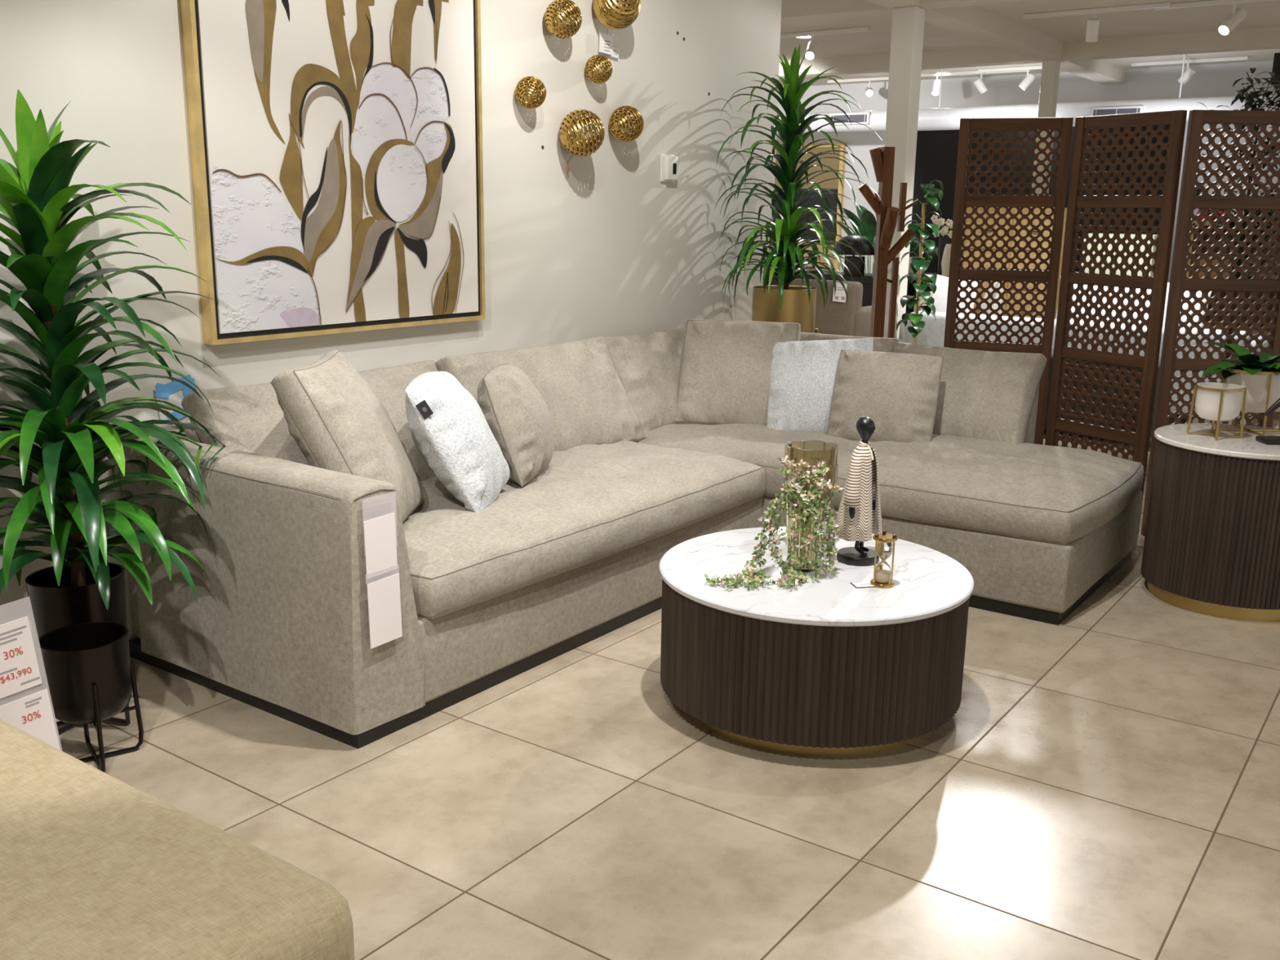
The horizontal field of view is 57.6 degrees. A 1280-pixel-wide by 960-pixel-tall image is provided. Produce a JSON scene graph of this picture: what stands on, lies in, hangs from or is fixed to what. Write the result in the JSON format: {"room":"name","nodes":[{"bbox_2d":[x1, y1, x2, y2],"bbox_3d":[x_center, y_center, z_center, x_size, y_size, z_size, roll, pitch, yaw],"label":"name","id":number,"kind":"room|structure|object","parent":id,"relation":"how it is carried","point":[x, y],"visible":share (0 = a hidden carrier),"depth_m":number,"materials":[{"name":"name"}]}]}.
{"room":"store","nodes":[
{"label":"store","id":0,"kind":"room"},
{"bbox_2d":[0,0,782,679],"bbox_3d":[-1.929,-0.828,2.984,0.200,2.950,8.900,10,16,34],"label":"wall","id":1,"kind":"structure","parent":0,"point":[606,247],"depth_m":4.76,"materials":[{"name":"paint"}]},
{"bbox_2d":[154,373,196,420],"bbox_3d":[-1.446,-0.252,3.636,0.004,0.147,0.154,10,16,34],"label":"note","id":2,"kind":"object","parent":1,"relation":"attached to","point":[174,393],"visible":0.59,"depth_m":3.62,"materials":[{"name":"paper"}]},
{"bbox_2d":[179,0,485,345],"bbox_3d":[-0.989,-1.327,3.985,0.052,1.623,1.244,10,16,34],"label":"framed painting","id":3,"kind":"object","parent":1,"relation":"attached to","point":[335,146],"visible":1,"depth_m":3.94,"materials":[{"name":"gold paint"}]},
{"bbox_2d":[515,75,546,108],"bbox_3d":[-0.438,-1.552,4.661,0.124,0.124,0.124,7,14,25],"label":"ball","id":4,"kind":"object","parent":1,"relation":"attached to","point":[532,84],"visible":1,"depth_m":4.62,"materials":[{"name":"gold metal"}]},
{"bbox_2d":[544,0,582,38],"bbox_3d":[-0.312,-1.877,4.734,0.152,0.152,0.152,-10,17,-40],"label":"ball","id":5,"kind":"object","parent":1,"relation":"attached to","point":[553,24],"visible":1,"depth_m":4.69,"materials":[{"name":"gold metal"}]},
{"bbox_2d":[559,109,604,156],"bbox_3d":[-0.245,-1.462,4.902,0.191,0.191,0.191,6,14,21],"label":"ball","id":6,"kind":"object","parent":1,"relation":"attached to","point":[572,143],"visible":1,"depth_m":4.84,"materials":[{"name":"gold metal"}]},
{"bbox_2d":[585,54,612,84],"bbox_3d":[-0.177,-1.760,4.988,0.118,0.118,0.118,4,13,13],"label":"ball","id":7,"kind":"object","parent":1,"relation":"attached to","point":[591,67],"visible":1,"depth_m":4.95,"materials":[{"name":"gold metal"}]},
{"bbox_2d":[592,0,640,29],"bbox_3d":[-0.098,-2.029,4.959,0.203,0.203,0.203,8,15,30],"label":"ball","id":8,"kind":"object","parent":1,"relation":"attached to","point":[603,11],"visible":1,"depth_m":4.91,"materials":[{"name":"gold metal"}]},
{"bbox_2d":[599,27,618,58],"bbox_3d":[-0.128,-1.934,5.074,0.022,0.164,0.147,10,16,34],"label":"price tag","id":9,"kind":"object","parent":8,"relation":"hanging from","point":[606,41],"visible":0.96,"depth_m":5.07,"materials":[{"name":"grey paper"}]},
{"bbox_2d":[604,40,610,51],"bbox_3d":[-0.141,-1.892,5.075,0.001,0.043,0.045,10,16,34],"label":"print","id":10,"kind":"object","parent":9,"relation":"attached to","point":[606,42],"depth_m":5.07,"materials":[{"name":"grey paper"}]},
{"bbox_2d":[608,105,644,142],"bbox_3d":[-0.060,-1.582,5.169,0.154,0.154,0.154,-11,17,-41],"label":"ball","id":11,"kind":"object","parent":1,"relation":"attached to","point":[616,126],"visible":1,"depth_m":5.12,"materials":[{"name":"gold metal"}]},
{"bbox_2d":[659,154,678,182],"bbox_3d":[0.141,-1.496,5.582,0.034,0.127,0.110,10,16,34],"label":"thermostat","id":12,"kind":"object","parent":1,"relation":"attached to","point":[668,163],"visible":1,"depth_m":5.56,"materials":[{"name":"white plastic"}]},
{"bbox_2d":[0,407,1279,959],"bbox_3d":[1.432,-0.012,6.430,13.500,0.100,18.000,10,16,34],"label":"floor","id":13,"kind":"structure","parent":0,"point":[1103,783],"depth_m":2.74,"materials":[{"name":"tile"}]},
{"bbox_2d":[0,616,60,750],"bbox_3d":[-1.405,0.539,2.429,0.140,0.551,0.390,12,17,39],"label":"price sign","id":14,"kind":"object","parent":13,"relation":"on","point":[32,714],"visible":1,"depth_m":2.48,"materials":[{"name":"white paper"}]},
{"bbox_2d":[3,646,22,659],"bbox_3d":[-1.325,0.365,2.459,0.001,0.020,0.039,12,17,39],"label":"print","id":15,"kind":"object","parent":14,"relation":"attached to","point":[20,646],"depth_m":2.46},
{"bbox_2d":[0,666,31,683],"bbox_3d":[-1.325,0.415,2.471,0.001,0.021,0.064,12,17,39],"label":"print","id":16,"kind":"object","parent":14,"relation":"attached to","point":[6,677],"depth_m":2.47},
{"bbox_2d":[0,625,41,707],"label":"print","id":17,"kind":"object","parent":14,"relation":"on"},
{"bbox_2d":[22,710,40,723],"bbox_3d":[-1.313,0.511,2.510,0.001,0.020,0.039,11,17,39],"label":"print","id":18,"kind":"object","parent":14,"relation":"attached to","point":[37,710],"depth_m":2.51},
{"bbox_2d":[25,561,130,734],"bbox_3d":[-1.496,0.448,3.123,0.238,0.407,0.238,-11,17,-40],"label":"planter","id":19,"kind":"object","parent":13,"relation":"on","point":[52,606],"visible":0.47,"depth_m":3.01,"materials":[{"name":"metal"}]},
{"bbox_2d":[25,561,127,657],"bbox_3d":[-1.494,0.371,3.106,0.238,0.250,0.238,10,16,34],"label":"plant pot","id":20,"kind":"object","parent":19,"relation":"on","point":[52,606],"depth_m":3.01,"materials":[{"name":"metal"}]},
{"bbox_2d":[0,89,226,609],"bbox_3d":[-1.434,-0.295,2.936,0.735,1.301,0.854,8,15,30],"label":"potted palm","id":21,"kind":"object","parent":19,"relation":"in","point":[74,433],"visible":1,"depth_m":2.88,"materials":[{"name":"green plant"}]},
{"bbox_2d":[36,622,143,773],"bbox_3d":[-1.370,0.545,2.895,0.204,0.329,0.204,6,14,22],"label":"planter","id":22,"kind":"object","parent":13,"relation":"on","point":[88,675],"visible":0.9,"depth_m":2.82,"materials":[{"name":"black metal"}]},
{"bbox_2d":[36,622,132,724],"bbox_3d":[-1.369,0.484,2.881,0.204,0.205,0.204,10,16,34],"label":"bowl","id":23,"kind":"object","parent":22,"relation":"on","point":[86,668],"depth_m":2.81,"materials":[{"name":"black metal"}]},
{"bbox_2d":[0,719,355,959],"bbox_3d":[-1.304,0.841,1.417,1.126,0.422,1.564,10,16,34],"label":"ottoman","id":24,"kind":"object","parent":13,"relation":"on","point":[94,865],"visible":1,"depth_m":1.67,"materials":[{"name":"beige fabric"}]},
{"bbox_2d":[119,327,1143,748],"bbox_3d":[0.252,0.025,4.115,2.294,0.838,3.163,10,16,34],"label":"sectional sofa","id":25,"kind":"object","parent":13,"relation":"on","point":[562,561],"visible":0.63,"depth_m":3.67,"materials":[{"name":"beige fabric"}]},
{"bbox_2d":[181,360,437,481],"bbox_3d":[-0.974,-0.121,3.889,0.359,0.454,1.009,10,16,34],"label":"cushion","id":26,"kind":"object","parent":25,"relation":"on","point":[251,419],"depth_m":3.59,"materials":[{"name":"beige fabric"}]},
{"bbox_2d":[270,350,422,523],"bbox_3d":[-0.842,-0.095,3.436,0.347,0.521,0.497,1,13,1],"label":"throw pillow","id":27,"kind":"object","parent":25,"relation":"on","point":[334,416],"visible":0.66,"depth_m":3.25,"materials":[{"name":"beige fabric"}]},
{"bbox_2d":[363,512,402,648],"bbox_3d":[-0.654,0.229,2.954,0.006,0.391,0.113,10,16,34],"label":"price tag","id":28,"kind":"object","parent":25,"relation":"hanging from","point":[384,597],"visible":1,"depth_m":2.96,"materials":[{"name":"white paper"}]},
{"bbox_2d":[404,371,510,511],"bbox_3d":[-0.589,-0.124,3.711,0.292,0.418,0.444,3,13,8],"label":"throw pillow","id":29,"kind":"object","parent":25,"relation":"on","point":[447,426],"visible":0.98,"depth_m":3.55,"materials":[{"name":"white fabric"}]},
{"bbox_2d":[476,364,553,487],"bbox_3d":[-0.434,-0.199,4.075,0.255,0.393,0.403,4,13,12],"label":"throw pillow","id":30,"kind":"object","parent":25,"relation":"on","point":[516,413],"visible":0.92,"depth_m":3.92,"materials":[{"name":"beige fabric"}]},
{"bbox_2d":[435,336,646,451],"bbox_3d":[-0.364,-0.298,4.643,0.354,0.463,0.957,10,16,34],"label":"cushion","id":31,"kind":"object","parent":25,"relation":"on","point":[581,385],"depth_m":4.63,"materials":[{"name":"beige fabric"}]},
{"bbox_2d":[402,440,766,619],"bbox_3d":[-0.388,0.072,4.068,0.930,0.206,1.884,10,16,34],"label":"seat cushion","id":32,"kind":"object","parent":25,"relation":"on","point":[595,504],"depth_m":3.72,"materials":[{"name":"beige fabric"}]},
{"bbox_2d":[603,327,684,431],"bbox_3d":[0.110,-0.453,5.363,0.340,0.455,0.808,10,16,34],"label":"cushion","id":33,"kind":"object","parent":25,"relation":"on","point":[647,366],"depth_m":5.13,"materials":[{"name":"beige fabric"}]},
{"bbox_2d":[675,319,800,425],"bbox_3d":[0.434,-0.471,5.206,0.531,0.463,0.294,4,13,15],"label":"throw pillow","id":34,"kind":"object","parent":25,"relation":"on","point":[725,371],"visible":0.77,"depth_m":5.15,"materials":[{"name":"beige fabric"}]},
{"bbox_2d":[766,337,873,431],"bbox_3d":[0.774,-0.395,5.016,0.483,0.430,0.261,5,14,16],"label":"throw pillow","id":35,"kind":"object","parent":25,"relation":"on","point":[802,376],"visible":0.6,"depth_m":4.98,"materials":[{"name":"white fabric"}]},
{"bbox_2d":[800,332,901,351],"bbox_3d":[0.799,-0.444,5.358,0.731,0.458,0.353,10,16,34],"label":"cushion","id":36,"kind":"object","parent":25,"relation":"on","point":[880,344],"depth_m":5.20,"materials":[{"name":"beige fabric"}]},
{"bbox_2d":[826,350,942,442],"bbox_3d":[1.008,-0.333,4.809,0.435,0.374,0.249,7,14,24],"label":"throw pillow","id":37,"kind":"object","parent":25,"relation":"on","point":[899,392],"visible":0.85,"depth_m":4.74,"materials":[{"name":"beige fabric"}]},
{"bbox_2d":[638,423,1143,544],"bbox_3d":[0.931,-0.099,4.886,2.098,0.210,1.103,10,16,34],"label":"seat cushion","id":38,"kind":"object","parent":25,"relation":"on","point":[992,487],"depth_m":4.30,"materials":[{"name":"beige fabric"}]},
{"bbox_2d":[893,342,1046,444],"bbox_3d":[1.351,-0.344,4.989,0.668,0.436,0.328,10,16,34],"label":"cushion","id":39,"kind":"object","parent":25,"relation":"on","point":[985,397],"depth_m":4.83,"materials":[{"name":"beige fabric"}]},
{"bbox_2d":[751,285,818,333],"bbox_3d":[0.745,-0.517,6.155,0.332,0.990,0.332,10,16,34],"label":"planter","id":40,"kind":"object","parent":13,"relation":"on","point":[796,308],"visible":0.34,"depth_m":5.93,"materials":[{"name":"gold metal"}]},
{"bbox_2d":[713,44,884,311],"bbox_3d":[0.842,-1.500,5.882,0.767,1.331,0.903,10,16,34],"label":"potted palm","id":41,"kind":"object","parent":40,"relation":"in","point":[785,253],"visible":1,"depth_m":5.85,"materials":[{"name":"green plant"}]},
{"bbox_2d":[659,526,973,756],"bbox_3d":[0.485,0.440,3.312,0.868,0.400,0.868,10,16,34],"label":"table","id":42,"kind":"object","parent":13,"relation":"on","point":[828,666],"visible":0.92,"depth_m":2.98,"materials":[{"name":"brown wood"}]},
{"bbox_2d":[786,493,822,572],"bbox_3d":[0.454,0.147,3.232,0.102,0.205,0.103,10,16,34],"label":"ribbed vase","id":43,"kind":"object","parent":42,"relation":"on","point":[789,521],"visible":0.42,"depth_m":3.20,"materials":[{"name":"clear glass"}]},
{"bbox_2d":[704,455,843,590],"bbox_3d":[0.376,0.113,3.103,0.387,0.330,0.186,-8,15,-32],"label":"trailing plant","id":44,"kind":"object","parent":43,"relation":"in","point":[791,490],"visible":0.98,"depth_m":3.15,"materials":[{"name":"green plant"}]},
{"bbox_2d":[782,440,838,528],"bbox_3d":[0.502,0.046,3.452,0.161,0.303,0.161,10,16,34],"label":"glass vase","id":45,"kind":"object","parent":42,"relation":"on","point":[811,451],"visible":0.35,"depth_m":3.38,"materials":[{"name":"gold"}]},
{"bbox_2d":[817,524,835,553],"bbox_3d":[0.532,0.172,3.351,0.064,0.105,0.040,1,13,0],"label":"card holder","id":46,"kind":"object","parent":42,"relation":"on","point":[824,527],"visible":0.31,"depth_m":3.35,"materials":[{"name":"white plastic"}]},
{"bbox_2d":[835,416,882,566],"bbox_3d":[0.625,0.026,3.295,0.127,0.417,0.177,11,16,36],"label":"figurine","id":47,"kind":"object","parent":42,"relation":"on","point":[860,513],"visible":0.99,"depth_m":3.25,"materials":[{"name":"beige ceramic"}]},
{"bbox_2d":[850,581,875,587],"bbox_3d":[0.602,0.280,3.115,0.066,0.002,0.044,-2,13,-11],"label":"slip","id":48,"kind":"object","parent":42,"relation":"on","point":[857,584],"visible":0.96,"depth_m":3.11,"materials":[{"name":"white paper"}]},
{"bbox_2d":[870,529,897,587],"bbox_3d":[0.650,0.210,3.106,0.064,0.144,0.064,10,16,34],"label":"hourglass","id":49,"kind":"object","parent":42,"relation":"on","point":[882,578],"visible":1,"depth_m":3.09,"materials":[{"name":"gold metal"}]},
{"bbox_2d":[770,271,873,306],"bbox_3d":[1.891,-1.771,12.131,1.500,0.770,0.600,10,16,34],"label":"console table","id":50,"kind":"object","parent":13,"relation":"on","point":[868,278],"visible":0.09,"depth_m":11.53,"materials":[{"name":"black paint"}]},
{"bbox_2d":[832,231,875,274],"bbox_3d":[2.149,-2.279,11.703,0.428,0.420,0.428,10,16,34],"label":"dome lamp","id":51,"kind":"object","parent":50,"relation":"on","point":[866,248],"visible":0.7,"depth_m":11.54,"materials":[{"name":"grey metal"}]},
{"bbox_2d":[844,255,865,275],"bbox_3d":[2.121,-2.116,11.508,0.180,0.190,0.100,10,16,34],"label":"speaker box","id":52,"kind":"object","parent":50,"relation":"on","point":[857,261],"visible":0.86,"depth_m":11.46,"materials":[{"name":"black paint"}]},
{"bbox_2d":[789,278,871,337],"bbox_3d":[1.766,-1.410,10.494,0.885,0.801,0.775,11,16,36],"label":"armchair","id":53,"kind":"object","parent":13,"relation":"on","point":[837,318],"visible":0.17,"depth_m":10.03,"materials":[{"name":"beige fabric"}]},
{"bbox_2d":[832,282,847,302],"bbox_3d":[1.714,-1.609,9.978,0.128,0.166,0.006,10,16,34],"label":"paper tag","id":54,"kind":"object","parent":53,"relation":"attached to","point":[840,294],"visible":0.81,"depth_m":9.98,"materials":[{"name":"grey paper"}]},
{"bbox_2d":[835,287,844,299],"bbox_3d":[1.716,-1.598,9.977,0.090,0.100,0.002,10,16,34],"label":"print","id":55,"kind":"object","parent":54,"relation":"attached to","point":[840,291],"depth_m":9.98,"materials":[{"name":"grey paper"}]},
{"bbox_2d":[835,204,876,273],"bbox_3d":[2.596,-2.319,12.989,0.896,1.472,0.922,10,16,34],"label":"plant","id":56,"kind":"object","parent":13,"relation":"on","point":[866,223],"visible":0.12,"depth_m":12.72,"materials":[{"name":"green plant"}]},
{"bbox_2d":[857,146,919,337],"bbox_3d":[1.435,-1.087,6.973,0.405,1.750,0.400,-1,13,-7],"label":"coat rack","id":57,"kind":"object","parent":13,"relation":"on","point":[882,158],"visible":0.55,"depth_m":6.86,"materials":[{"name":"brown wood"}]},
{"bbox_2d":[883,5,924,342],"bbox_3d":[1.901,-2.000,8.620,0.176,2.800,0.176,10,16,34],"label":"pillar","id":58,"kind":"structure","parent":13,"relation":"on","point":[908,22],"depth_m":8.40,"materials":[{"name":"paint"}]},
{"bbox_2d":[896,180,943,344],"bbox_3d":[2.005,-1.336,8.401,0.290,1.608,0.292,10,16,34],"label":"climbing plant","id":59,"kind":"object","parent":13,"relation":"on","point":[919,264],"visible":0.66,"depth_m":8.32,"materials":[{"name":"green plant"}]},
{"bbox_2d":[905,272,948,325],"bbox_3d":[3.107,-1.600,11.402,1.250,0.800,0.500,10,16,34],"label":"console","id":60,"kind":"object","parent":13,"relation":"on","point":[910,288],"visible":0.02,"depth_m":11.81,"materials":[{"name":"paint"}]},
{"bbox_2d":[930,214,952,275],"bbox_3d":[2.963,-2.294,11.351,0.283,0.571,0.124,10,16,34],"label":"orchid","id":61,"kind":"object","parent":60,"relation":"on","point":[943,241],"visible":0.72,"depth_m":11.30,"materials":[{"name":"white plant"}]},
{"bbox_2d":[941,244,951,275],"bbox_3d":[2.950,-2.104,11.128,0.130,0.300,0.130,10,16,34],"label":"vase","id":62,"kind":"object","parent":60,"relation":"on","point":[945,261],"visible":0.59,"depth_m":11.09,"materials":[{"name":"white ceramic"}]},
{"bbox_2d":[960,206,1066,319],"bbox_3d":[3.222,-1.608,10.025,0.840,1.440,0.488,10,16,34],"label":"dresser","id":63,"kind":"object","parent":13,"relation":"on","point":[969,210],"visible":0.18,"depth_m":9.76,"materials":[{"name":"brown wood"}]},
{"bbox_2d":[1030,59,1060,207],"bbox_3d":[3.865,-2.591,11.294,0.132,2.800,0.132,10,16,34],"label":"pillar","id":64,"kind":"structure","parent":13,"relation":"on","point":[1050,68],"depth_m":11.01,"materials":[{"name":"paint"}]},
{"bbox_2d":[903,311,1267,415],"bbox_3d":[3.199,-0.855,8.493,2.344,0.661,0.974,10,16,34],"label":"sofa","id":65,"kind":"object","parent":13,"relation":"on","point":[932,334],"visible":0.18,"depth_m":8.19,"materials":[{"name":"white fabric"}]},
{"bbox_2d":[931,274,977,314],"bbox_3d":[2.393,-1.316,8.948,0.182,0.497,0.510,-6,15,-28],"label":"sofa cushion","id":66,"kind":"object","parent":65,"relation":"on","point":[940,295],"visible":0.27,"depth_m":8.93,"materials":[{"name":"white fabric"}]},
{"bbox_2d":[979,281,1003,315],"bbox_3d":[2.627,-1.261,8.718,0.172,0.500,0.508,5,14,18],"label":"sofa cushion","id":67,"kind":"object","parent":65,"relation":"on","point":[997,284],"visible":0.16,"depth_m":8.50,"materials":[{"name":"beige fabric"}]},
{"bbox_2d":[1055,284,1132,323],"bbox_3d":[3.261,-1.195,8.400,0.550,0.534,0.192,12,17,41],"label":"sofa cushion","id":68,"kind":"object","parent":65,"relation":"on","point":[1075,286],"visible":0.11,"depth_m":8.30,"materials":[{"name":"white fabric"}]},
{"bbox_2d":[1128,282,1212,328],"bbox_3d":[3.671,-1.123,8.116,0.546,0.534,0.191,13,18,42],"label":"sofa cushion","id":69,"kind":"object","parent":65,"relation":"on","point":[1186,294],"visible":0.08,"depth_m":8.04,"materials":[{"name":"white fabric"}]},
{"bbox_2d":[1044,347,1160,438],"bbox_3d":[2.838,-0.554,7.483,0.963,0.522,0.443,10,16,34],"label":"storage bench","id":70,"kind":"object","parent":13,"relation":"on","point":[1068,360],"visible":0.02,"depth_m":7.20,"materials":[{"name":"brown wood"}]},
{"bbox_2d":[943,109,1279,536],"bbox_3d":[2.060,-0.687,5.174,1.424,1.800,0.277,8,15,28],"label":"folding screen","id":71,"kind":"object","parent":13,"relation":"on","point":[1188,201],"visible":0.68,"depth_m":5.08,"materials":[{"name":"brown wood"}]},
{"bbox_2d":[1080,233,1157,321],"bbox_3d":[3.895,-1.379,9.520,0.540,1.240,0.445,10,16,34],"label":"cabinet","id":72,"kind":"object","parent":13,"relation":"on","point":[1100,235],"visible":0.07,"depth_m":9.24,"materials":[{"name":"wood"}]},
{"bbox_2d":[1140,422,1279,621],"bbox_3d":[2.185,0.142,4.261,0.616,0.600,0.616,10,16,34],"label":"table","id":73,"kind":"object","parent":13,"relation":"on","point":[1211,544],"visible":0.95,"depth_m":4.06,"materials":[{"name":"brown wood"}]},
{"bbox_2d":[1186,382,1246,439],"bbox_3d":[2.088,-0.251,4.207,0.164,0.184,0.164,-10,17,-38],"label":"planter","id":74,"kind":"object","parent":73,"relation":"on","point":[1214,401],"visible":1,"depth_m":4.15,"materials":[{"name":"white ceramic"}]},
{"bbox_2d":[1195,382,1244,421],"bbox_3d":[2.088,-0.280,4.200,0.154,0.125,0.154,10,16,34],"label":"bowl","id":75,"kind":"object","parent":74,"relation":"on","point":[1214,401],"depth_m":4.15,"materials":[{"name":"white ceramic"}]},
{"bbox_2d":[1214,364,1279,435],"bbox_3d":[2.267,-0.298,4.311,0.222,0.234,0.222,10,16,34],"label":"planter","id":76,"kind":"object","parent":73,"relation":"on","point":[1263,388],"visible":0.52,"depth_m":4.21,"materials":[{"name":"white ceramic"}]},
{"bbox_2d":[1201,341,1279,379],"bbox_3d":[2.260,-0.423,4.281,0.350,0.148,0.313,10,16,34],"label":"leafy plant","id":77,"kind":"object","parent":76,"relation":"in","point":[1251,363],"visible":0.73,"depth_m":4.26,"materials":[{"name":"green plant"}]},
{"bbox_2d":[1224,364,1279,413],"bbox_3d":[2.267,-0.334,4.302,0.212,0.160,0.212,10,16,34],"label":"bowl","id":78,"kind":"object","parent":76,"relation":"on","point":[1263,388],"depth_m":4.21,"materials":[{"name":"white ceramic"}]},
{"bbox_2d":[1255,398,1279,444],"bbox_3d":[2.269,-0.245,4.089,0.147,0.232,0.080,1,13,0],"label":"sculpture","id":79,"kind":"object","parent":73,"relation":"on","point":[1275,440],"visible":1,"depth_m":4.08,"materials":[{"name":"black paint"}]},
{"bbox_2d":[1185,222,1279,335],"bbox_3d":[4.948,-1.224,8.684,1.630,1.345,0.360,10,16,34],"label":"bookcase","id":80,"kind":"object","parent":13,"relation":"on","point":[1206,224],"visible":0.08,"depth_m":9.04,"materials":[{"name":"wood"}]},
{"bbox_2d":[1196,208,1227,220],"bbox_3d":[4.370,-2.037,8.866,0.235,0.140,0.140,10,16,34],"label":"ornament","id":81,"kind":"object","parent":80,"relation":"on","point":[1220,212],"visible":0.15,"depth_m":8.85,"materials":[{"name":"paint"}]},
{"bbox_2d":[1189,67,1279,424],"bbox_3d":[3.458,-1.229,6.750,0.724,2.185,0.622,10,16,34],"label":"leafy tree","id":82,"kind":"object","parent":13,"relation":"on","point":[1249,98],"visible":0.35,"depth_m":6.55,"materials":[{"name":"green plant"}]},
{"bbox_3d":[2.478,-1.081,9.962,0.603,0.423,0.704,10,16,34],"label":"stool","id":83,"kind":"object","parent":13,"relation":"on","visible":0},
{"bbox_2d":[913,291,933,311],"bbox_3d":[2.482,-1.442,9.879,0.320,0.320,0.256,10,16,34],"label":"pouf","id":84,"kind":"object","parent":83,"relation":"on","point":[922,300],"visible":0.06,"depth_m":9.81,"materials":[{"name":"fabric"}]},
{"bbox_2d":[776,60,1279,282],"bbox_3d":[6.173,-2.917,12.514,13.500,2.950,0.200,10,16,34],"label":"wall","id":85,"kind":"structure","parent":0,"point":[1214,80],"depth_m":13.31,"materials":[{"name":"paint"}]},
{"bbox_2d":[772,142,845,271],"bbox_3d":[2.072,-3.453,15.241,1.240,1.830,0.058,10,16,34],"label":"abstract painting","id":86,"kind":"object","parent":85,"relation":"attached to","point":[834,185],"visible":0.21,"depth_m":14.98,"materials":[{"name":"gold metal"}]},
{"bbox_2d":[778,0,1279,87],"bbox_3d":[1.475,-3.007,5.736,13.500,0.150,18.000,10,16,34],"label":"ceiling","id":87,"kind":"structure","parent":0,"point":[1147,22],"depth_m":10.04,"materials":[{"name":"paint"}]},
{"bbox_2d":[780,26,870,60],"bbox_3d":[1.534,-3.880,10.414,1.100,0.252,0.209,10,16,34],"label":"track light","id":88,"kind":"object","parent":87,"relation":"attached to","point":[812,45],"visible":0.9,"depth_m":10.36,"materials":[{"name":"white plastic"}]},
{"bbox_2d":[827,76,888,97],"bbox_3d":[2.737,-4.681,13.889,1.100,0.224,0.181,10,16,34],"label":"track light","id":89,"kind":"object","parent":87,"relation":"attached to","point":[868,91],"visible":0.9,"depth_m":13.87,"materials":[{"name":"white plastic"}]},
{"bbox_2d":[781,0,1028,22],"bbox_3d":[2.848,-3.275,7.643,13.500,0.150,0.200,10,16,34],"label":"beam","id":90,"kind":"structure","parent":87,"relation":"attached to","point":[792,11],"depth_m":8.52,"materials":[{"name":"paint"}]},
{"bbox_2d":[920,70,985,95],"bbox_3d":[3.394,-4.526,13.315,1.100,0.250,0.156,10,16,34],"label":"track light","id":91,"kind":"object","parent":87,"relation":"attached to","point":[935,87],"visible":0.84,"depth_m":13.28,"materials":[{"name":"white plastic"}]},
{"bbox_2d":[935,70,1031,93],"bbox_3d":[3.831,-4.465,13.074,1.100,0.249,0.142,10,16,34],"label":"track light","id":92,"kind":"object","parent":87,"relation":"attached to","point":[980,86],"visible":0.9,"depth_m":13.04,"materials":[{"name":"white plastic"}]},
{"bbox_2d":[866,0,1126,84],"bbox_3d":[2.848,-3.716,9.549,0.240,0.150,8.100,10,16,34],"label":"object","id":93,"kind":"structure","parent":87,"relation":"attached to","point":[975,22],"depth_m":9.79,"materials":[{"name":"paint"}]},
{"bbox_2d":[977,65,1042,90],"bbox_3d":[4.205,-4.357,12.631,1.100,0.248,0.132,10,16,34],"label":"track light","id":94,"kind":"object","parent":87,"relation":"attached to","point":[1024,84],"visible":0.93,"depth_m":12.62,"materials":[{"name":"white plastic"}]},
{"bbox_2d":[776,54,1279,133],"bbox_3d":[5.577,-3.856,11.421,12.500,0.645,0.230,10,16,34],"label":"track lighting","id":95,"kind":"object","parent":87,"relation":"hanging from","point":[931,118],"visible":0.41,"depth_m":12.43,"materials":[{"name":"white metal"}]},
{"bbox_2d":[829,111,870,125],"bbox_3d":[2.431,-4.190,13.502,0.500,0.130,0.046,10,16,34],"label":"air vent","id":96,"kind":"object","parent":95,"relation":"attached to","point":[860,117],"visible":0.89,"depth_m":13.46,"materials":[{"name":"white metal"}]},
{"bbox_2d":[1090,105,1143,115],"bbox_3d":[4.848,-3.727,11.830,0.500,0.130,0.046,10,16,34],"label":"air vent","id":97,"kind":"object","parent":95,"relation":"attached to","point":[1100,111],"visible":0.63,"depth_m":11.81,"materials":[{"name":"white metal"}]},
{"bbox_2d":[778,26,1279,78],"bbox_3d":[4.811,-3.865,10.318,13.500,0.150,0.200,10,16,34],"label":"beam","id":98,"kind":"structure","parent":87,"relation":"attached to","point":[1263,38],"depth_m":10.70,"materials":[{"name":"paint"}]},
{"bbox_2d":[1022,1,1170,42],"bbox_3d":[3.533,-3.543,9.074,1.100,0.249,0.134,10,16,34],"label":"track light","id":99,"kind":"object","parent":87,"relation":"attached to","point":[1092,26],"visible":1,"depth_m":9.04,"materials":[{"name":"white plastic"}]},
{"bbox_2d":[1131,56,1248,85],"bbox_3d":[5.599,-4.169,11.904,1.100,0.248,0.111,10,16,34],"label":"track light","id":100,"kind":"object","parent":87,"relation":"attached to","point":[1189,72],"visible":0.87,"depth_m":11.87,"materials":[{"name":"white plastic"}]},
{"bbox_2d":[1155,0,1277,35],"bbox_3d":[4.374,-3.411,8.583,1.100,0.262,0.215,10,16,34],"label":"track light","id":101,"kind":"object","parent":87,"relation":"attached to","point":[1237,15],"visible":0.96,"depth_m":8.57,"materials":[{"name":"white plastic"}]},
{"bbox_2d":[1270,52,1279,86],"bbox_3d":[4.702,-3.170,8.371,0.200,0.630,0.180,10,16,34],"label":"ceiling speaker","id":102,"kind":"object","parent":87,"relation":"hanging from","point":[1276,65],"visible":0.9,"depth_m":8.39,"materials":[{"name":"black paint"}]},
{"bbox_2d":[904,124,1169,326],"bbox_3d":[3.883,-2.400,11.758,2.620,2.220,0.150,10,16,34],"label":"wall","id":103,"kind":"structure","parent":0,"point":[936,151],"depth_m":11.85,"materials":[{"name":"grey paint"}]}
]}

